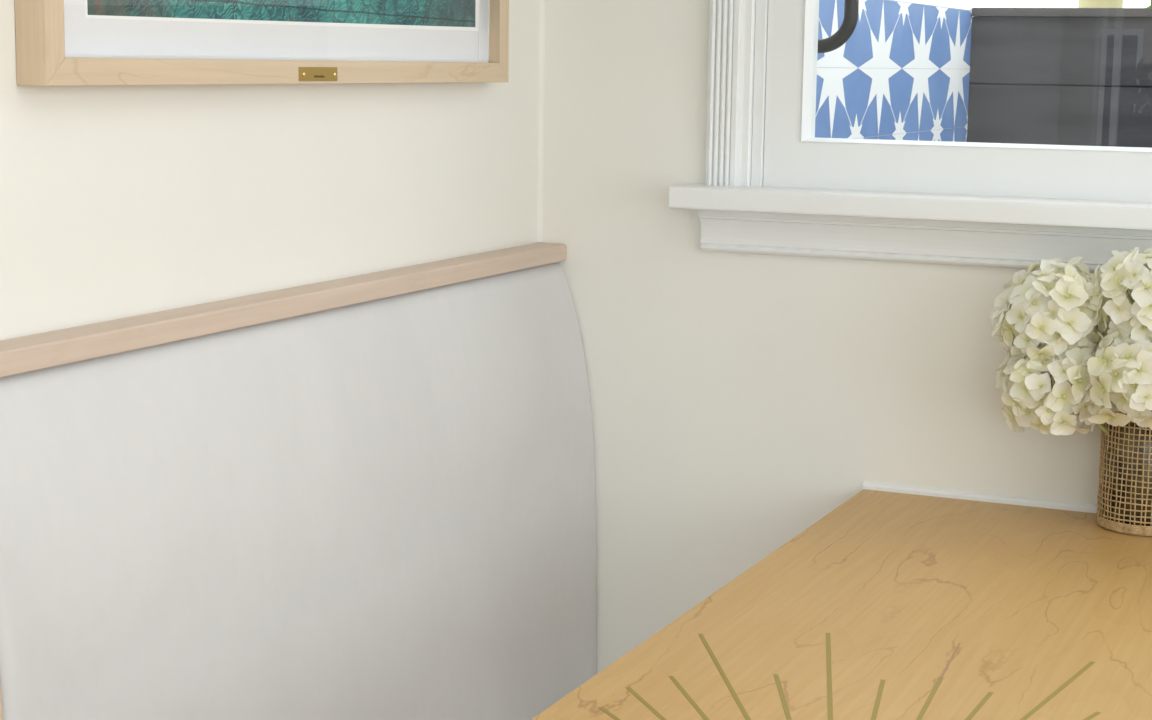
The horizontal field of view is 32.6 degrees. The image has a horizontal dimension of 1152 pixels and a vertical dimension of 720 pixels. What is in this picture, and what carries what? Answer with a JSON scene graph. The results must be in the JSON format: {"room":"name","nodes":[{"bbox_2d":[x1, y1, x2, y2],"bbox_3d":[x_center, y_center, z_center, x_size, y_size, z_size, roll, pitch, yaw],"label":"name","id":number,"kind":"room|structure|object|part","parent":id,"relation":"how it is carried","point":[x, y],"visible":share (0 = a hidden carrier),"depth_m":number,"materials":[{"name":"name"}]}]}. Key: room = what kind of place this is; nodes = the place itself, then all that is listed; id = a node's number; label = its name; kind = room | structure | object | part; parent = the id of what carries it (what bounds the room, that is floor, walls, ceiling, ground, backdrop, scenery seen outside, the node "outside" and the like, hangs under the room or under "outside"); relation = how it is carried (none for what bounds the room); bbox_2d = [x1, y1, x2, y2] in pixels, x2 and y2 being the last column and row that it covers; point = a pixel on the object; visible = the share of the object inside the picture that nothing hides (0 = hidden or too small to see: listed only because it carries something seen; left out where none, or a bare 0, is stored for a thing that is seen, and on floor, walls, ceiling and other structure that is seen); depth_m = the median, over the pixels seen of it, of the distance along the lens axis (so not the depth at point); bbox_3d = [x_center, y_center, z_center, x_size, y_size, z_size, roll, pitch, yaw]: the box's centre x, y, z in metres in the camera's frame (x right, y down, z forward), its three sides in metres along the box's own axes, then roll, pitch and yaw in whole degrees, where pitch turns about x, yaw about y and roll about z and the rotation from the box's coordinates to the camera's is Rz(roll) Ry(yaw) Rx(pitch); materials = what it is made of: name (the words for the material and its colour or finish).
{"room":"dining room","nodes":[
{"label":"dining room","id":0,"kind":"room"},
{"bbox_2d":[0,0,539,340],"bbox_3d":[-0.964,-0.078,1.088,0.120,2.500,4.435,5,9,24],"label":"wall","id":1,"kind":"structure","parent":0,"point":[120,201],"depth_m":2.25,"materials":[{"name":"beige paint"}]},
{"bbox_2d":[15,0,508,85],"bbox_3d":[-0.308,-0.673,2.275,0.038,0.701,1.002,5,9,24],"label":"framed picture","id":2,"kind":"object","parent":1,"relation":"attached to","point":[59,42],"visible":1,"depth_m":2.23,"materials":[{"name":"brown wood"}]},
{"bbox_3d":[-0.507,-0.609,1.836,0.035,0.700,0.029,5,9,24],"label":"rail","id":3,"kind":"part","parent":2,"relation":"part of","materials":[{"name":"brown wood"}]},
{"bbox_3d":[-0.315,-0.340,2.326,0.035,0.027,1.001,5,9,24],"label":"rail","id":4,"kind":"part","parent":2,"relation":"part of","materials":[{"name":"brown wood"}]},
{"bbox_2d":[87,0,474,26],"bbox_3d":[-0.312,-0.678,2.311,0.001,0.564,0.864,5,9,24],"label":"art print","id":5,"kind":"object","parent":2,"relation":"attached to","point":[100,13],"depth_m":2.29,"materials":[{"name":"teal paper"}]},
{"bbox_3d":[-0.302,-0.335,2.310,0.001,0.016,0.085,5,9,24],"label":"name plate","id":6,"kind":"part","parent":2,"relation":"part of","materials":[{"name":"gold metal"}]},
{"bbox_3d":[-0.112,-0.737,2.716,0.035,0.700,0.029,5,9,24],"label":"rail","id":7,"kind":"part","parent":2,"relation":"part of","materials":[{"name":"brown wood"}]},
{"bbox_2d":[537,0,544,241],"bbox_3d":[-0.045,-0.882,2.881,0.006,1.422,0.006,5,9,24],"label":"trim","id":8,"kind":"structure","parent":1,"relation":"attached to","point":[542,2],"depth_m":2.96,"materials":[{"name":"beige paint"}]},
{"bbox_2d":[539,0,1132,673],"bbox_3d":[1.614,-0.223,2.297,3.600,2.500,0.115,5,9,24],"label":"wall","id":9,"kind":"structure","parent":0,"point":[738,400],"depth_m":2.89,"materials":[{"name":"beige paint"}]},
{"bbox_2d":[669,0,1151,271],"bbox_3d":[0.874,-0.708,2.518,1.523,1.210,0.190,5,9,24],"label":"window","id":10,"kind":"structure","parent":9,"relation":"in","point":[772,186],"depth_m":2.76,"materials":[{"name":"white wood"}]},
{"bbox_3d":[0.227,-0.787,2.763,0.063,1.085,0.022,5,9,24],"label":"casing","id":11,"kind":"part","parent":10,"relation":"part of","materials":[{"name":"white wood"}]},
{"bbox_2d":[818,0,858,52],"bbox_3d":[0.359,-0.688,2.826,0.108,0.490,0.020,5,9,24],"label":"bar","id":12,"kind":"object","parent":10,"relation":"attached to","point":[851,7],"visible":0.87,"depth_m":2.83,"materials":[{"name":"black metal"}]},
{"bbox_3d":[0.845,-0.182,2.550,1.523,0.032,0.087,5,9,24],"label":"sill","id":13,"kind":"part","parent":10,"relation":"part of","materials":[{"name":"white wood"}]},
{"bbox_3d":[0.875,-0.705,2.520,1.291,1.013,0.040,5,9,24],"label":"sash","id":14,"kind":"part","parent":10,"relation":"part of","materials":[{"name":"white wood"}]},
{"bbox_2d":[862,481,1096,512],"bbox_3d":[0.741,0.213,2.685,0.720,0.024,0.008,5,9,24],"label":"trim","id":15,"kind":"structure","parent":9,"relation":"attached to","point":[1061,505],"depth_m":2.76,"materials":[{"name":"white wood"}]},
{"bbox_3d":[0.716,1.345,0.539,3.840,0.100,4.435,5,9,24],"label":"floor","id":16,"kind":"structure","parent":0,"visible":0},
{"bbox_2d":[0,243,596,719],"bbox_3d":[-0.138,0.473,2.281,0.514,1.077,1.519,5,9,24],"label":"banquette","id":17,"kind":"object","parent":16,"relation":"on","point":[371,496],"visible":0.96,"depth_m":2.27,"materials":[{"name":"grey fabric"}]},
{"bbox_3d":[-0.568,0.548,1.826,0.104,1.051,0.030,5,9,24],"label":"panel","id":18,"kind":"part","parent":17,"relation":"part of","materials":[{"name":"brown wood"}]},
{"bbox_3d":[-0.344,-0.065,2.296,0.046,0.025,1.519,5,9,24],"label":"cap rail","id":19,"kind":"part","parent":17,"relation":"part of","materials":[{"name":"brown wood"}]},
{"bbox_2d":[531,489,1151,719],"bbox_3d":[0.287,0.725,1.747,0.715,0.750,2.192,5,9,24],"label":"dining table","id":20,"kind":"object","parent":16,"relation":"on","point":[889,605],"visible":0.98,"depth_m":2.11,"materials":[{"name":"brown wood"}]},
{"bbox_2d":[1096,410,1151,535],"bbox_3d":[0.754,0.140,2.602,0.122,0.163,0.122,2,9,8],"label":"vase","id":21,"kind":"object","parent":20,"relation":"on","point":[1124,497],"visible":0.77,"depth_m":2.56,"materials":[{"name":"brown wicker"}]},
{"bbox_2d":[990,256,1116,361],"bbox_3d":[0.629,-0.010,2.584,0.163,0.256,0.161,9,12,42],"label":"hydrangea","id":22,"kind":"object","parent":21,"relation":"in","point":[1024,315],"visible":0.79,"depth_m":2.53,"materials":[{"name":"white plant"}]},
{"bbox_2d":[995,342,1111,434],"bbox_3d":[0.629,0.040,2.576,0.160,0.162,0.158,-6,11,-37],"label":"hydrangea","id":23,"kind":"object","parent":21,"relation":"in","point":[1045,396],"visible":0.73,"depth_m":2.53,"materials":[{"name":"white plant"}]},
{"bbox_3d":[0.676,0.090,2.586,0.099,0.061,0.006,1,9,-1],"label":"stem","id":24,"kind":"part","parent":23,"relation":"part of","materials":[{"name":"yellow"}]},
{"bbox_2d":[1081,331,1151,428],"bbox_3d":[0.717,0.042,2.510,0.155,0.178,0.152,5,9,24],"label":"hydrangea","id":25,"kind":"object","parent":21,"relation":"in","point":[1124,371],"visible":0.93,"depth_m":2.46,"materials":[{"name":"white plant"}]},
{"bbox_2d":[1088,247,1151,345],"bbox_3d":[0.734,-0.010,2.531,0.170,0.275,0.166,5,9,24],"label":"hydrangea","id":26,"kind":"object","parent":21,"relation":"in","point":[1125,272],"visible":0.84,"depth_m":2.48,"materials":[{"name":"white plant"}]},
{"label":"outside","id":27,"kind":"structure","parent":0,"visible":0},
{"bbox_3d":[4.216,0.325,7.843,12.000,0.130,11.885,5,9,24],"label":"patio","id":28,"kind":"object","parent":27,"visible":0},
{"bbox_2d":[815,0,971,141],"bbox_3d":[0.487,0.060,3.690,0.130,1.488,1.410,5,9,24],"label":"tiled wall","id":29,"kind":"structure","parent":28,"relation":"on","point":[903,71],"depth_m":3.67,"materials":[{"name":"blue tile"}]},
{"bbox_2d":[967,8,1151,147],"bbox_3d":[2.224,0.084,3.748,3.200,1.475,0.122,5,9,24],"label":"fence","id":30,"kind":"object","parent":28,"relation":"on","point":[1048,76],"visible":0.06,"depth_m":4.14,"materials":[{"name":"grey wood"}]},
{"bbox_2d":[1078,0,1122,7],"bbox_3d":[1.386,-0.965,5.106,0.860,3.119,0.851,5,9,24],"label":"tree","id":31,"kind":"object","parent":28,"relation":"on","point":[1081,3],"visible":0.02,"depth_m":5.07,"materials":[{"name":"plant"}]}
]}

